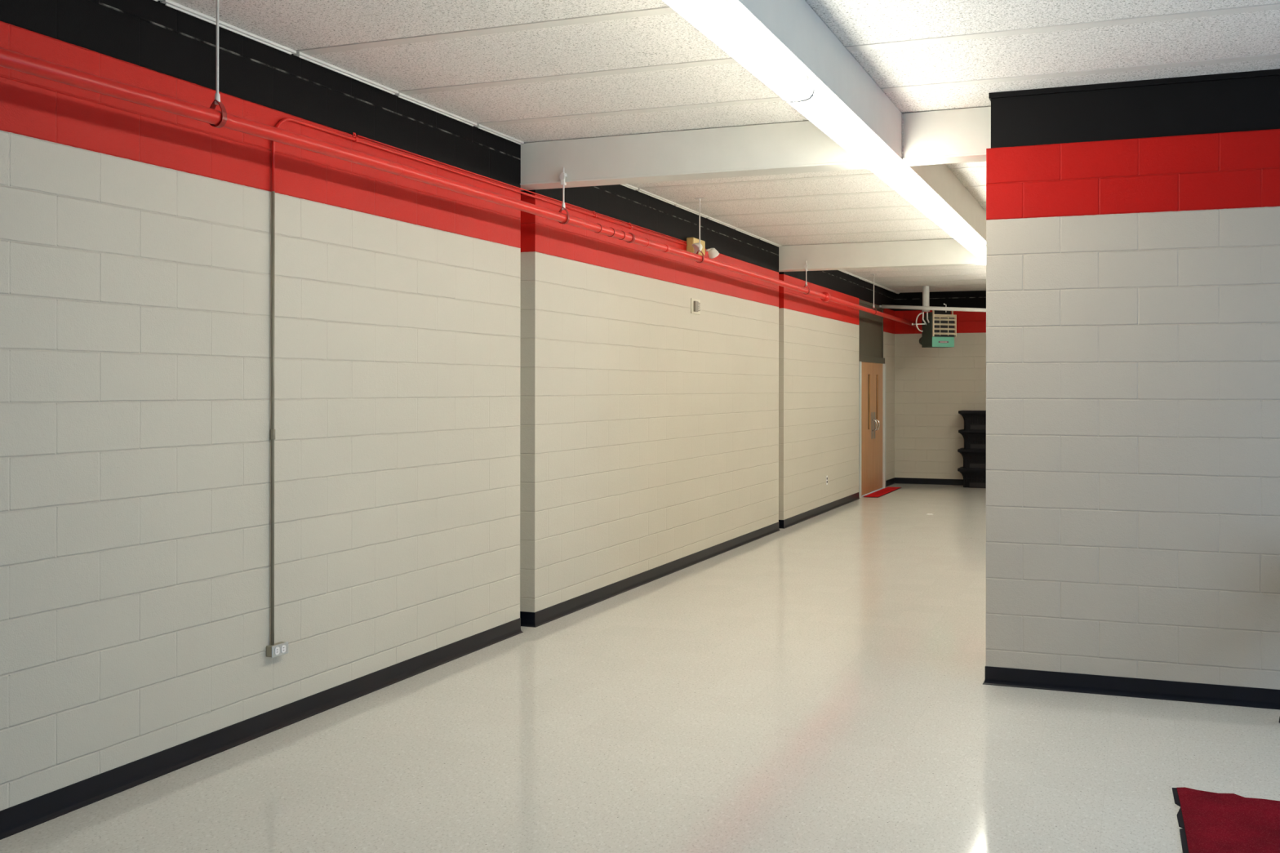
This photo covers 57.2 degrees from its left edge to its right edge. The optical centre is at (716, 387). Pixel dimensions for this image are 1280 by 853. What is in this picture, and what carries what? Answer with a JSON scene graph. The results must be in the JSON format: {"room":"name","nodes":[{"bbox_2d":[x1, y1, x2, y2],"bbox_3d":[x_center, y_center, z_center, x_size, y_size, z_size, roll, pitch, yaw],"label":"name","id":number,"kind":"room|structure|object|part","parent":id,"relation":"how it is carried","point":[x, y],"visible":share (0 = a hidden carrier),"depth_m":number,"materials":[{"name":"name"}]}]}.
{"room":"school corridor","nodes":[
{"label":"school corridor","id":0,"kind":"room"},
{"bbox_2d":[0,0,894,811],"bbox_3d":[-1.018,-0.036,9.666,0.500,3.430,23.900,0,0,20],"label":"wall","id":1,"kind":"structure","parent":0,"point":[486,413],"depth_m":5.97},
{"bbox_2d":[266,641,288,657],"bbox_3d":[-2.148,1.280,5.728,0.045,0.057,0.115,0,0,20],"label":"power outlet","id":2,"kind":"object","parent":1,"relation":"attached to","point":[280,648],"visible":1,"depth_m":5.70,"materials":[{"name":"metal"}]},
{"bbox_2d":[275,644,285,654],"bbox_3d":[-2.130,1.280,5.719,0.004,0.039,0.076,0,0,20],"label":"receptacle","id":3,"kind":"object","parent":2,"relation":"attached to","point":[279,649],"depth_m":5.72,"materials":[{"name":"white plastic"}]},
{"bbox_2d":[0,492,859,839],"bbox_3d":[-1.403,1.627,8.092,0.186,0.102,20.638,0,0,20],"label":"baseboard","id":4,"kind":"structure","parent":1,"relation":"attached to","point":[19,818],"depth_m":5.97,"materials":[{"name":"black plastic"}]},
{"bbox_2d":[270,117,687,644],"bbox_3d":[-1.223,-0.060,8.320,0.024,2.633,5.572,0,0,20],"label":"conduit","id":5,"kind":"object","parent":1,"relation":"attached to","point":[354,139],"visible":0.96,"depth_m":5.71,"materials":[{"name":"red metal"}]},
{"bbox_2d":[154,0,899,293],"bbox_3d":[-0.805,-1.669,9.487,0.058,0.021,23.686,0,0,20],"label":"trim","id":6,"kind":"structure","parent":1,"relation":"attached to","point":[170,3],"depth_m":6.47,"materials":[{"name":"white paint"}]},
{"bbox_2d":[558,167,569,224],"bbox_3d":[-1.028,-1.295,7.891,0.079,0.382,0.049,0,0,20],"label":"hanger","id":7,"kind":"object","parent":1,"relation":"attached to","point":[562,175],"visible":0.99,"depth_m":7.88,"materials":[{"name":"red paint"}]},
{"bbox_3d":[-1.029,-1.301,7.888,0.024,0.200,0.024,0,0,20],"label":"rod","id":8,"kind":"part","parent":7,"relation":"part of","materials":[{"name":"white paint"}]},
{"bbox_2d":[520,120,868,190],"bbox_3d":[-0.247,-1.532,7.734,2.585,0.288,0.205,0,0,20],"label":"beam","id":9,"kind":"structure","parent":1,"relation":"attached to","point":[792,147],"depth_m":7.63,"materials":[{"name":"white paint"}]},
{"bbox_2d":[690,297,700,315],"bbox_3d":[-0.188,-0.778,11.180,0.035,0.145,0.230,0,0,20],"label":"wall sensor","id":10,"kind":"object","parent":1,"relation":"attached to","point":[695,303],"visible":1,"depth_m":11.12,"materials":[{"name":"beige plastic"}]},
{"bbox_2d":[686,237,719,258],"bbox_3d":[-0.124,-1.327,11.133,0.186,0.166,0.470,0,0,20],"label":"emergency light","id":11,"kind":"object","parent":1,"relation":"attached to","point":[692,243],"visible":0.73,"depth_m":10.99,"materials":[{"name":"plastic"}]},
{"bbox_2d":[804,260,809,294],"bbox_3d":[1.052,-1.288,13.670,0.079,0.392,0.049,0,0,20],"label":"hanger","id":12,"kind":"object","parent":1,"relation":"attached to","point":[806,265],"visible":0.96,"depth_m":13.66,"materials":[{"name":"red paint"}]},
{"bbox_2d":[858,299,884,364],"bbox_3d":[2.364,-0.882,18.790,0.282,0.954,2.040,0,0,20],"label":"panel","id":13,"kind":"object","parent":1,"relation":"attached to","point":[870,326],"depth_m":18.82,"materials":[{"name":"grey metal"}]},
{"bbox_2d":[858,361,885,497],"bbox_3d":[2.413,0.608,18.768,0.299,2.150,2.050,0,0,23],"label":"door","id":14,"kind":"structure","parent":1,"relation":"in","point":[872,376],"depth_m":18.84,"materials":[{"name":"brown wood"}]},
{"bbox_3d":[2.412,0.223,18.645,0.010,0.880,0.160,0,0,20],"label":"vision glass","id":15,"kind":"part","parent":14,"relation":"part of","materials":[{"name":"glass"}]},
{"bbox_3d":[2.506,0.608,18.834,0.004,0.430,0.120,0,0,20],"label":"pull plate","id":16,"kind":"part","parent":14,"relation":"part of","materials":[{"name":"silver metal"}]},
{"bbox_3d":[2.567,0.608,19.003,0.004,0.430,0.120,0,0,20],"label":"pull plate","id":17,"kind":"part","parent":14,"relation":"part of","materials":[{"name":"silver metal"}]},
{"bbox_3d":[2.548,0.603,18.819,0.089,0.191,0.022,0,0,20],"label":"pull handle","id":18,"kind":"part","parent":14,"relation":"part of","materials":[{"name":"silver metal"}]},
{"bbox_3d":[2.619,0.223,19.219,0.010,0.880,0.140,0,0,20],"label":"vision glass","id":19,"kind":"part","parent":14,"relation":"part of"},
{"bbox_2d":[778,238,986,271],"bbox_3d":[1.832,-1.530,13.511,2.585,0.288,0.200,0,0,20],"label":"beam","id":20,"kind":"structure","parent":1,"relation":"attached to","point":[931,252],"depth_m":13.41,"materials":[{"name":"white paint"}]},
{"bbox_2d":[879,304,986,311],"bbox_3d":[3.921,-1.264,18.836,2.623,0.208,0.060,0,0,20],"label":"pipe","id":21,"kind":"object","parent":1,"relation":"attached to","point":[882,306],"visible":0.72,"depth_m":18.96,"materials":[{"name":"white metal"}]},
{"bbox_2d":[0,483,1279,852],"bbox_3d":[2.615,1.758,8.251,8.500,0.150,24.300,0,0,20],"label":"floor","id":22,"kind":"structure","parent":0,"point":[813,685],"depth_m":5.51,"materials":[{"name":"tile"}]},
{"bbox_2d":[863,486,902,497],"bbox_3d":[2.690,1.678,18.863,0.237,0.011,1.920,0,0,20],"label":"floor mat","id":23,"kind":"object","parent":22,"relation":"on","point":[886,491],"visible":1,"depth_m":18.69,"materials":[{"name":"red rubber"}]},
{"bbox_2d":[957,466,986,488],"bbox_3d":[4.732,1.523,19.797,1.226,0.322,0.508,0,0,20],"label":"bin","id":24,"kind":"object","parent":22,"relation":"on","point":[972,477],"visible":0.47,"depth_m":19.70,"materials":[{"name":"black plastic"}]},
{"bbox_2d":[957,448,986,468],"bbox_3d":[4.732,1.198,19.797,1.226,0.322,0.508,0,0,20],"label":"bin","id":25,"kind":"object","parent":24,"relation":"on","point":[972,458],"visible":0.41,"depth_m":19.70,"materials":[{"name":"black plastic"}]},
{"bbox_2d":[958,429,986,449],"bbox_3d":[4.744,0.874,19.793,1.226,0.322,0.508,0,0,20],"label":"bin","id":26,"kind":"object","parent":25,"relation":"on","point":[973,439],"visible":0.36,"depth_m":19.70,"materials":[{"name":"black plastic"}]},
{"bbox_2d":[958,410,986,430],"bbox_3d":[4.744,0.549,19.793,1.226,0.322,0.508,0,0,20],"label":"bin","id":27,"kind":"object","parent":26,"relation":"on","point":[973,420],"visible":0.48,"depth_m":19.70,"materials":[{"name":"black plastic"}]},
{"bbox_3d":[4.673,0.660,19.578,0.860,0.100,0.008,0,0,20],"label":"slot frame","id":28,"kind":"part","parent":27,"relation":"part of","materials":[{"name":"black plastic"}]},
{"bbox_3d":[4.672,0.985,19.578,0.860,0.100,0.008,0,0,20],"label":"slot frame","id":29,"kind":"part","parent":26,"relation":"part of","materials":[{"name":"black plastic"}]},
{"bbox_3d":[4.660,1.309,19.582,0.860,0.100,0.008,0,0,20],"label":"slot frame","id":30,"kind":"part","parent":25,"relation":"part of","materials":[{"name":"black plastic"}]},
{"bbox_3d":[4.660,1.634,19.582,0.860,0.100,0.008,0,0,20],"label":"slot frame","id":31,"kind":"part","parent":24,"relation":"part of","materials":[{"name":"black plastic"}]},
{"bbox_2d":[1172,786,1279,852],"bbox_3d":[2.394,1.678,3.620,1.781,0.010,2.135,0,0,20],"label":"floor mat","id":32,"kind":"object","parent":22,"relation":"on","point":[1210,822],"visible":1,"depth_m":4.50,"materials":[{"name":"red carpet"}]},
{"bbox_2d":[170,0,1279,293],"bbox_3d":[2.620,-1.751,8.251,8.500,0.151,24.300,0,0,20],"label":"ceiling","id":33,"kind":"structure","parent":0,"point":[526,71],"depth_m":5.96,"materials":[{"name":"white tile"}]},
{"bbox_2d":[208,0,226,128],"bbox_3d":[-2.097,-1.387,4.922,0.090,0.584,0.028,0,0,20],"label":"hanger","id":34,"kind":"object","parent":33,"relation":"hanging from","point":[216,101],"visible":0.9,"depth_m":4.92,"materials":[{"name":"red paint"}]},
{"bbox_3d":[-2.097,-1.436,4.922,0.024,0.487,0.024,0,0,20],"label":"rod","id":35,"kind":"part","parent":34,"relation":"part of","materials":[{"name":"white paint"}]},
{"bbox_2d":[694,197,704,262],"bbox_3d":[-0.146,-1.390,10.341,0.090,0.574,0.028,0,0,20],"label":"hanger","id":36,"kind":"object","parent":33,"relation":"hanging from","point":[699,198],"visible":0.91,"depth_m":10.34,"materials":[{"name":"red paint"}]},
{"bbox_2d":[0,47,918,327],"bbox_3d":[-0.494,-1.113,9.374,0.117,0.149,23.685,0,0,20],"label":"pipe","id":37,"kind":"object","parent":36,"relation":"hanging from","point":[11,60],"visible":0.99,"depth_m":5.52,"materials":[{"name":"red metal"}]},
{"bbox_3d":[-0.146,-1.439,10.341,0.024,0.477,0.024,0,0,20],"label":"rod","id":38,"kind":"part","parent":36,"relation":"part of","materials":[{"name":"white paint"}]},
{"bbox_2d":[726,0,986,244],"bbox_3d":[1.565,-1.530,8.631,0.222,0.288,23.700,0,0,20],"label":"beam","id":39,"kind":"structure","parent":33,"relation":"attached to","point":[793,27],"depth_m":5.78,"materials":[{"name":"white paint"}]},
{"bbox_2d":[662,0,813,101],"bbox_3d":[0.099,-1.333,4.503,0.155,0.107,1.536,0,0,20],"label":"fluorescent light","id":40,"kind":"object","parent":39,"relation":"attached to","point":[718,20],"visible":1,"depth_m":4.43,"materials":[{"name":"white paint"}]},
{"bbox_2d":[784,77,912,189],"bbox_3d":[0.775,-1.332,6.380,0.155,0.107,2.436,0,0,20],"label":"fluorescent light","id":41,"kind":"object","parent":39,"relation":"attached to","point":[819,108],"visible":0.83,"depth_m":6.07,"materials":[{"name":"white paint"}]},
{"bbox_2d":[893,172,965,235],"bbox_3d":[1.603,-1.331,8.680,0.155,0.107,2.436,0,0,20],"label":"fluorescent light","id":42,"kind":"object","parent":39,"relation":"attached to","point":[917,194],"visible":0.84,"depth_m":8.44,"materials":[{"name":"white paint"}]},
{"bbox_2d":[950,223,986,264],"bbox_3d":[2.431,-1.330,10.981,0.155,0.107,2.436,0,0,20],"label":"fluorescent light","id":43,"kind":"object","parent":39,"relation":"attached to","point":[968,240],"visible":0.62,"depth_m":10.56,"materials":[{"name":"white paint"}]},
{"bbox_2d":[871,273,876,315],"bbox_3d":[2.309,-1.373,17.163,0.090,0.601,0.028,0,0,20],"label":"hanger","id":44,"kind":"object","parent":33,"relation":"hanging from","point":[871,273],"visible":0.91,"depth_m":17.16,"materials":[{"name":"red paint"}]},
{"bbox_3d":[2.309,-1.422,17.163,0.024,0.504,0.024,0,0,20],"label":"rod","id":45,"kind":"part","parent":44,"relation":"part of","materials":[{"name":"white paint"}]},
{"bbox_2d":[921,285,929,311],"bbox_3d":[3.451,-1.465,19.271,0.130,0.418,0.130,0,0,20],"label":"flue","id":46,"kind":"object","parent":33,"relation":"attached to","point":[926,289],"visible":0.81,"depth_m":19.22,"materials":[{"name":"white paint"}]},
{"bbox_2d":[919,303,956,347],"bbox_3d":[3.634,-1.017,19.320,0.556,0.692,0.809,0,0,-18],"label":"heater","id":47,"kind":"object","parent":46,"relation":"hanging from","point":[939,330],"visible":0.94,"depth_m":19.21,"materials":[{"name":"metal"}]},
{"bbox_2d":[911,312,924,332],"bbox_3d":[3.333,-1.081,19.292,0.215,0.321,0.032,0,0,20],"label":"conduit","id":48,"kind":"object","parent":47,"relation":"attached to","point":[916,323],"visible":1,"depth_m":19.29,"materials":[{"name":"silver metal"}]},
{"bbox_3d":[3.333,-1.051,19.292,0.215,0.030,0.032,0,0,20],"label":"thermostat arm","id":49,"kind":"part","parent":48,"relation":"part of","materials":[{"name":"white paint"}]},
{"bbox_3d":[3.667,-0.958,19.377,0.410,0.575,0.340,0,0,-18],"label":"casing","id":50,"kind":"part","parent":47,"relation":"part of","materials":[{"name":"metal"}]},
{"bbox_2d":[933,310,951,314],"bbox_3d":[3.707,-1.238,19.224,0.330,0.065,0.004,0,0,-18],"label":"vent","id":51,"kind":"object","parent":47,"relation":"attached to","point":[935,312],"depth_m":19.22,"materials":[{"name":"black metal"}]},
{"bbox_3d":[3.720,-0.753,19.206,0.405,0.165,0.022,0,0,-18],"label":"panel","id":52,"kind":"part","parent":47,"relation":"part of","materials":[{"name":"green metal"}]},
{"bbox_3d":[3.737,-1.065,19.200,0.434,0.460,0.040,0,0,-18],"label":"louver frame","id":53,"kind":"part","parent":47,"relation":"part of","materials":[{"name":"metal"}]},
{"bbox_3d":[3.744,-1.170,19.194,0.402,0.033,0.039,0,0,-18],"label":"louver blade","id":54,"kind":"part","parent":47,"relation":"part of","materials":[{"name":"metal"}]},
{"bbox_3d":[3.744,-1.120,19.194,0.402,0.033,0.039,0,0,-18],"label":"louver blade","id":55,"kind":"part","parent":47,"relation":"part of","materials":[{"name":"metal"}]},
{"bbox_3d":[3.744,-1.042,19.194,0.402,0.033,0.039,0,0,-18],"label":"louver blade","id":56,"kind":"part","parent":47,"relation":"part of","materials":[{"name":"metal"}]},
{"bbox_3d":[3.744,-0.965,19.194,0.402,0.033,0.039,0,0,-18],"label":"louver blade","id":57,"kind":"part","parent":47,"relation":"part of","materials":[{"name":"metal"}]},
{"bbox_3d":[3.744,-0.890,19.194,0.402,0.033,0.039,0,0,-18],"label":"louver blade","id":58,"kind":"part","parent":47,"relation":"part of","materials":[{"name":"metal"}]},
{"bbox_2d":[894,290,986,479],"bbox_3d":[5.792,-0.028,19.809,5.755,3.430,0.200,0,0,20],"label":"wall","id":59,"kind":"structure","parent":0,"point":[932,384],"depth_m":20.41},
{"bbox_2d":[885,477,963,487],"bbox_3d":[5.545,1.636,19.276,5.455,0.102,0.970,0,0,20],"label":"baseboard","id":60,"kind":"structure","parent":59,"relation":"attached to","point":[895,480],"depth_m":20.43,"materials":[{"name":"black plastic"}]},
{"bbox_2d":[985,128,1279,689],"bbox_3d":[3.683,0.164,6.086,4.429,3.042,0.400,0,0,20],"label":"wall","id":61,"kind":"structure","parent":0,"point":[1133,285],"depth_m":6.38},
{"bbox_2d":[902,106,991,165],"bbox_3d":[1.431,-1.530,7.130,0.559,0.288,0.205,0,0,20],"label":"beam","id":62,"kind":"structure","parent":61,"relation":"attached to","point":[957,135],"depth_m":7.05,"materials":[{"name":"white paint"}]},
{"bbox_2d":[982,666,1279,710],"bbox_3d":[3.671,1.634,6.082,4.445,0.102,0.416,0,0,20],"label":"baseboard","id":63,"kind":"structure","parent":61,"relation":"attached to","point":[1242,696],"depth_m":6.37,"materials":[{"name":"black plastic"}]},
{"bbox_2d":[988,68,1279,147],"bbox_3d":[3.691,-1.521,6.085,4.417,0.328,0.378,0,0,20],"label":"trim","id":64,"kind":"structure","parent":61,"relation":"attached to","point":[1248,100],"depth_m":6.39,"materials":[{"name":"black paint"}]}
]}

